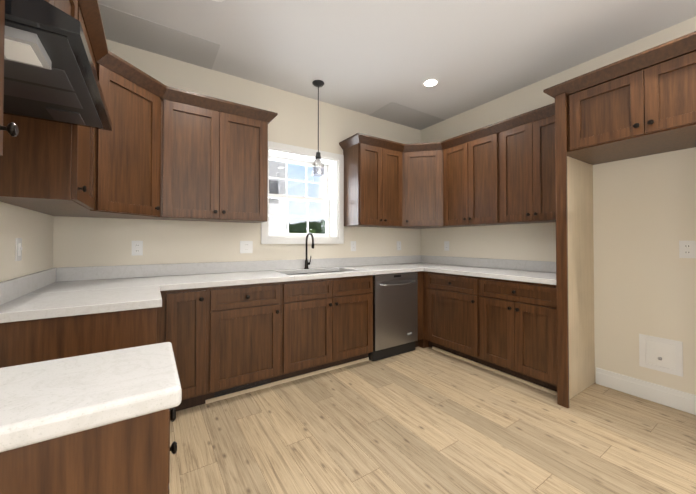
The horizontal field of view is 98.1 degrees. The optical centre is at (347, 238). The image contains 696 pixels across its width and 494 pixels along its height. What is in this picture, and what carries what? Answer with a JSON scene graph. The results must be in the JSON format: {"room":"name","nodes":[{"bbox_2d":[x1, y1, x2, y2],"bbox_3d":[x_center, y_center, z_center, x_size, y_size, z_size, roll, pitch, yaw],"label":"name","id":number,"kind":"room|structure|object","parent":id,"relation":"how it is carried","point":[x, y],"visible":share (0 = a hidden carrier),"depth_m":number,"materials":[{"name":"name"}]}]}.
{"room":"kitchen","nodes":[
{"label":"kitchen","id":0,"kind":"room"},
{"bbox_2d":[0,202,53,281],"bbox_3d":[-0.585,-0.197,-0.301,0.150,2.800,5.870,0,-1,-33],"label":"wall","id":1,"kind":"structure","parent":0,"point":[32,229],"depth_m":1.69,"materials":[{"name":"beige paint"}]},
{"bbox_2d":[0,0,27,175],"bbox_3d":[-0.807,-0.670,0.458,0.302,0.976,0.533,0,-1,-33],"label":"upper cabinet","id":2,"kind":"object","parent":1,"relation":"attached to","point":[13,128],"depth_m":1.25,"materials":[{"name":"brown wood"}]},
{"bbox_2d":[15,238,21,260],"bbox_3d":[-1.741,0.059,1.603,0.016,0.120,0.075,0,-1,-33],"label":"light switch","id":3,"kind":"object","parent":1,"relation":"attached to","point":[18,249],"visible":1,"depth_m":1.59,"materials":[{"name":"white plastic"}]},
{"bbox_2d":[0,0,111,215],"bbox_3d":[-1.473,-0.657,1.524,0.364,0.976,0.680,0,-1,-33],"label":"upper cabinet","id":4,"kind":"object","parent":1,"relation":"attached to","point":[68,163],"depth_m":1.40,"materials":[{"name":"brown wood"}]},
{"bbox_2d":[3,0,111,130],"bbox_3d":[-1.080,-0.536,0.985,0.428,0.102,0.798,0,-1,-33],"label":"range hood","id":5,"kind":"object","parent":1,"relation":"attached to","point":[50,74],"visible":0.92,"depth_m":0.92,"materials":[{"name":"black metal"}]},
{"bbox_2d":[45,0,79,20],"bbox_3d":[-1.133,-0.871,0.954,0.302,0.563,0.804,0,-1,-33],"label":"upper cabinet","id":6,"kind":"object","parent":1,"relation":"attached to","point":[71,7],"depth_m":1.28,"materials":[{"name":"brown wood"}]},
{"bbox_2d":[41,53,179,219],"bbox_3d":[-1.631,-0.650,2.093,0.726,0.976,0.726,0,-1,-33],"label":"upper cabinet","id":7,"kind":"object","parent":1,"relation":"attached to","point":[160,151],"depth_m":2.14,"materials":[{"name":"brown wood"}]},
{"bbox_2d":[53,39,420,267],"bbox_3d":[-0.628,-0.151,3.346,4.090,2.800,0.270,0,-1,-33],"label":"wall","id":8,"kind":"structure","parent":0,"point":[84,241],"depth_m":2.86,"materials":[{"name":"beige paint"}]},
{"bbox_2d":[131,241,142,255],"bbox_3d":[-1.716,0.080,2.459,0.075,0.120,0.008,0,-1,-33],"label":"electrical outlet","id":9,"kind":"object","parent":8,"relation":"attached to","point":[137,247],"visible":1,"depth_m":2.46,"materials":[{"name":"white plastic"}]},
{"bbox_2d":[176,89,271,222],"bbox_3d":[-1.169,-0.643,2.601,0.896,0.976,0.385,0,-1,-33],"label":"upper cabinet","id":10,"kind":"object","parent":8,"relation":"attached to","point":[224,144],"depth_m":2.52,"materials":[{"name":"brown wood"}]},
{"bbox_2d":[240,241,252,252],"bbox_3d":[-0.989,0.086,2.938,0.120,0.120,0.008,0,-1,-33],"label":"light switch","id":11,"kind":"object","parent":8,"relation":"attached to","point":[246,246],"visible":1,"depth_m":2.94,"materials":[{"name":"white plastic"}]},
{"bbox_2d":[261,141,343,243],"bbox_3d":[-0.532,-0.461,3.396,0.974,1.044,0.278,0,-1,-33],"label":"window","id":12,"kind":"structure","parent":8,"relation":"in","point":[333,193],"depth_m":3.46,"materials":[{"name":"white"}]},
{"bbox_2d":[351,241,355,250],"bbox_3d":[0.065,0.095,3.632,0.075,0.120,0.008,0,-1,-33],"label":"electrical outlet","id":13,"kind":"object","parent":8,"relation":"attached to","point":[353,245],"visible":1,"depth_m":3.63,"materials":[{"name":"white plastic"}]},
{"bbox_2d":[343,133,402,226],"bbox_3d":[0.349,-0.631,3.600,0.715,0.976,0.386,0,-1,-33],"label":"upper cabinet","id":14,"kind":"object","parent":8,"relation":"attached to","point":[373,166],"depth_m":3.44,"materials":[{"name":"brown wood"}]},
{"bbox_2d":[397,241,400,249],"bbox_3d":[0.681,0.100,4.038,0.075,0.120,0.008,0,-1,-33],"label":"electrical outlet","id":15,"kind":"object","parent":8,"relation":"attached to","point":[398,245],"visible":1,"depth_m":4.04,"materials":[{"name":"white plastic"}]},
{"bbox_2d":[98,0,695,129],"bbox_3d":[1.020,-1.631,0.863,4.090,0.103,6.020,0,-1,-33],"label":"ceiling","id":16,"kind":"structure","parent":0,"point":[368,57],"depth_m":2.39,"materials":[{"name":"white paint"}]},
{"bbox_2d":[312,80,323,175],"bbox_3d":[-0.297,-1.092,3.019,0.124,0.926,0.124,0,-1,-33],"label":"pendant light","id":17,"kind":"object","parent":16,"relation":"hanging from","point":[318,83],"visible":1,"depth_m":3.00,"materials":[{"name":"black"}]},
{"bbox_2d":[422,78,438,86],"bbox_3d":[0.825,-1.554,3.021,0.170,0.002,0.170,0,-1,-33],"label":"recessed light","id":18,"kind":"object","parent":16,"relation":"in","point":[431,82],"visible":1,"depth_m":3.01,"materials":[{"name":"white"}]},
{"bbox_2d":[169,346,695,493],"bbox_3d":[1.020,1.268,0.827,4.090,0.100,6.020,0,-1,-33],"label":"floor","id":19,"kind":"structure","parent":0,"point":[420,420],"depth_m":1.86,"materials":[{"name":"beige wood"}]},
{"bbox_2d":[0,307,156,367],"bbox_3d":[-1.546,0.791,1.846,0.617,0.879,1.199,0,-1,-33],"label":"base cabinet","id":20,"kind":"object","parent":19,"relation":"on","point":[31,341],"visible":0.1,"depth_m":1.35,"materials":[{"name":"brown wood"}]},
{"bbox_2d":[0,267,171,322],"bbox_3d":[-1.346,0.276,1.588,0.660,0.140,0.569,0,-1,-33],"label":"countertop","id":21,"kind":"structure","parent":20,"relation":"on","point":[59,292],"depth_m":1.65,"materials":[{"name":"stone"}]},
{"bbox_2d":[0,408,176,493],"bbox_3d":[-0.683,0.775,0.564,0.647,0.879,0.307,0,-1,-33],"label":"base cabinet","id":22,"kind":"object","parent":19,"relation":"on","point":[130,456],"visible":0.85,"depth_m":0.54,"materials":[{"name":"brown wood"}]},
{"bbox_2d":[0,342,181,451],"bbox_3d":[-0.686,0.263,0.564,0.635,0.140,0.337,0,-1,-33],"label":"countertop","id":23,"kind":"structure","parent":22,"relation":"on","point":[42,401],"depth_m":0.58,"materials":[{"name":"stone"}]},
{"bbox_2d":[157,287,220,410],"bbox_3d":[-1.287,0.797,2.365,0.414,0.880,0.617,0,-1,-33],"label":"base cabinet","id":24,"kind":"object","parent":19,"relation":"on","point":[189,319],"depth_m":2.14,"materials":[{"name":"brown wood"}]},
{"bbox_2d":[221,281,292,399],"bbox_3d":[-0.947,0.800,2.590,0.718,0.880,0.617,0,-1,-33],"label":"base cabinet","id":25,"kind":"object","parent":19,"relation":"on","point":[230,341],"depth_m":2.38,"materials":[{"name":"brown wood"}]},
{"bbox_2d":[44,255,423,289],"bbox_3d":[-0.375,0.293,2.956,3.786,0.140,0.647,0,-1,-33],"label":"countertop","id":26,"kind":"structure","parent":25,"relation":"on","point":[211,274],"depth_m":2.84,"materials":[{"name":"stone"}]},
{"bbox_2d":[304,233,313,268],"bbox_3d":[-0.394,0.133,3.173,0.079,0.385,0.194,0,-1,-33],"label":"faucet","id":27,"kind":"object","parent":26,"relation":"on","point":[306,261],"visible":1,"depth_m":3.21,"materials":[{"name":"black metal"}]},
{"bbox_2d":[287,271,342,274],"bbox_3d":[-0.302,0.465,3.007,0.794,0.200,0.444,0,-1,-33],"label":"sink","id":28,"kind":"object","parent":26,"relation":"in","point":[316,272],"visible":0.1,"depth_m":3.24,"materials":[{"name":"silver metal"}]},
{"bbox_2d":[368,272,417,360],"bbox_3d":[0.373,0.812,3.418,0.605,0.876,0.669,0,-1,-33],"label":"dishwasher","id":29,"kind":"object","parent":19,"relation":"on","point":[395,313],"visible":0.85,"depth_m":3.17,"materials":[{"name":"grey metal"}]},
{"bbox_2d":[418,271,556,395],"bbox_3d":[1.300,0.808,3.261,0.647,0.879,1.966,0,-1,-33],"label":"base cabinet","id":30,"kind":"object","parent":19,"relation":"on","point":[507,328],"visible":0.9,"depth_m":2.71,"materials":[{"name":"brown wood"}]},
{"bbox_2d":[424,255,555,284],"bbox_3d":[1.481,0.294,3.001,0.636,0.140,1.320,0,-1,-33],"label":"countertop","id":31,"kind":"structure","parent":30,"relation":"on","point":[543,272],"depth_m":3.07,"materials":[{"name":"stone"}]},
{"bbox_2d":[543,31,695,407],"bbox_3d":[2.069,0.047,2.055,0.699,2.371,1.032,0,-1,-33],"label":"surround","id":32,"kind":"object","parent":19,"relation":"on","point":[641,104],"visible":1,"depth_m":2.18,"materials":[{"name":"brown wood"}]},
{"bbox_2d":[420,16,695,394],"bbox_3d":[2.706,-0.170,1.865,0.150,2.800,5.870,0,-1,-33],"label":"wall","id":33,"kind":"structure","parent":0,"point":[644,215],"depth_m":2.43,"materials":[{"name":"beige paint"}]},
{"bbox_2d":[391,141,442,228],"bbox_3d":[0.925,-0.629,3.775,0.726,0.976,0.726,0,-1,-33],"label":"upper cabinet","id":34,"kind":"object","parent":33,"relation":"attached to","point":[422,162],"depth_m":3.60,"materials":[{"name":"brown wood"}]},
{"bbox_2d":[444,241,448,250],"bbox_3d":[1.273,0.098,3.894,0.008,0.120,0.075,0,-1,-33],"label":"electrical outlet","id":35,"kind":"object","parent":33,"relation":"attached to","point":[446,245],"visible":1,"depth_m":3.89,"materials":[{"name":"white plastic"}]},
{"bbox_2d":[443,119,506,226],"bbox_3d":[1.415,-0.634,3.340,0.387,0.976,0.827,0,-1,-33],"label":"upper cabinet","id":36,"kind":"object","parent":33,"relation":"attached to","point":[501,172],"depth_m":3.20,"materials":[{"name":"brown wood"}]},
{"bbox_2d":[491,103,555,224],"bbox_3d":[1.778,-0.640,2.844,0.327,0.976,0.714,0,-1,-33],"label":"upper cabinet","id":37,"kind":"object","parent":33,"relation":"attached to","point":[531,191],"depth_m":2.73,"materials":[{"name":"brown wood"}]},
{"bbox_2d":[596,367,695,414],"bbox_3d":[3.142,1.153,1.033,0.018,0.135,3.708,0,-1,-33],"label":"baseboard","id":38,"kind":"structure","parent":33,"relation":"attached to","point":[671,397],"depth_m":2.31,"materials":[{"name":"white wood"}]},
{"bbox_2d":[639,334,682,376],"bbox_3d":[2.333,0.870,2.260,0.024,0.250,0.230,0,-1,-33],"label":"outlet box","id":39,"kind":"object","parent":33,"relation":"attached to","point":[661,354],"visible":1,"depth_m":2.26,"materials":[{"name":"white plastic"}]},
{"bbox_2d":[679,241,695,257],"bbox_3d":[2.420,0.079,2.153,0.008,0.125,0.080,0,-1,-33],"label":"electrical outlet","id":40,"kind":"object","parent":33,"relation":"attached to","point":[687,249],"visible":1,"depth_m":2.15,"materials":[{"name":"white plastic"}]},
{"label":"outside","id":41,"kind":"structure","parent":0,"visible":0},
{"bbox_2d":[288,163,325,233],"bbox_3d":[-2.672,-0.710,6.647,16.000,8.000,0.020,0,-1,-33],"label":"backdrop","id":42,"kind":"structure","parent":41,"point":[316,189],"depth_m":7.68,"materials":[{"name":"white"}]},
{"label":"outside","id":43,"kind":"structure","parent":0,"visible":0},
{"bbox_2d":[269,160,286,232],"bbox_3d":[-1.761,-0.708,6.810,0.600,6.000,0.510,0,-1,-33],"label":"building","id":44,"kind":"structure","parent":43,"point":[280,185],"depth_m":6.65,"materials":[{"name":"white"}]}
]}

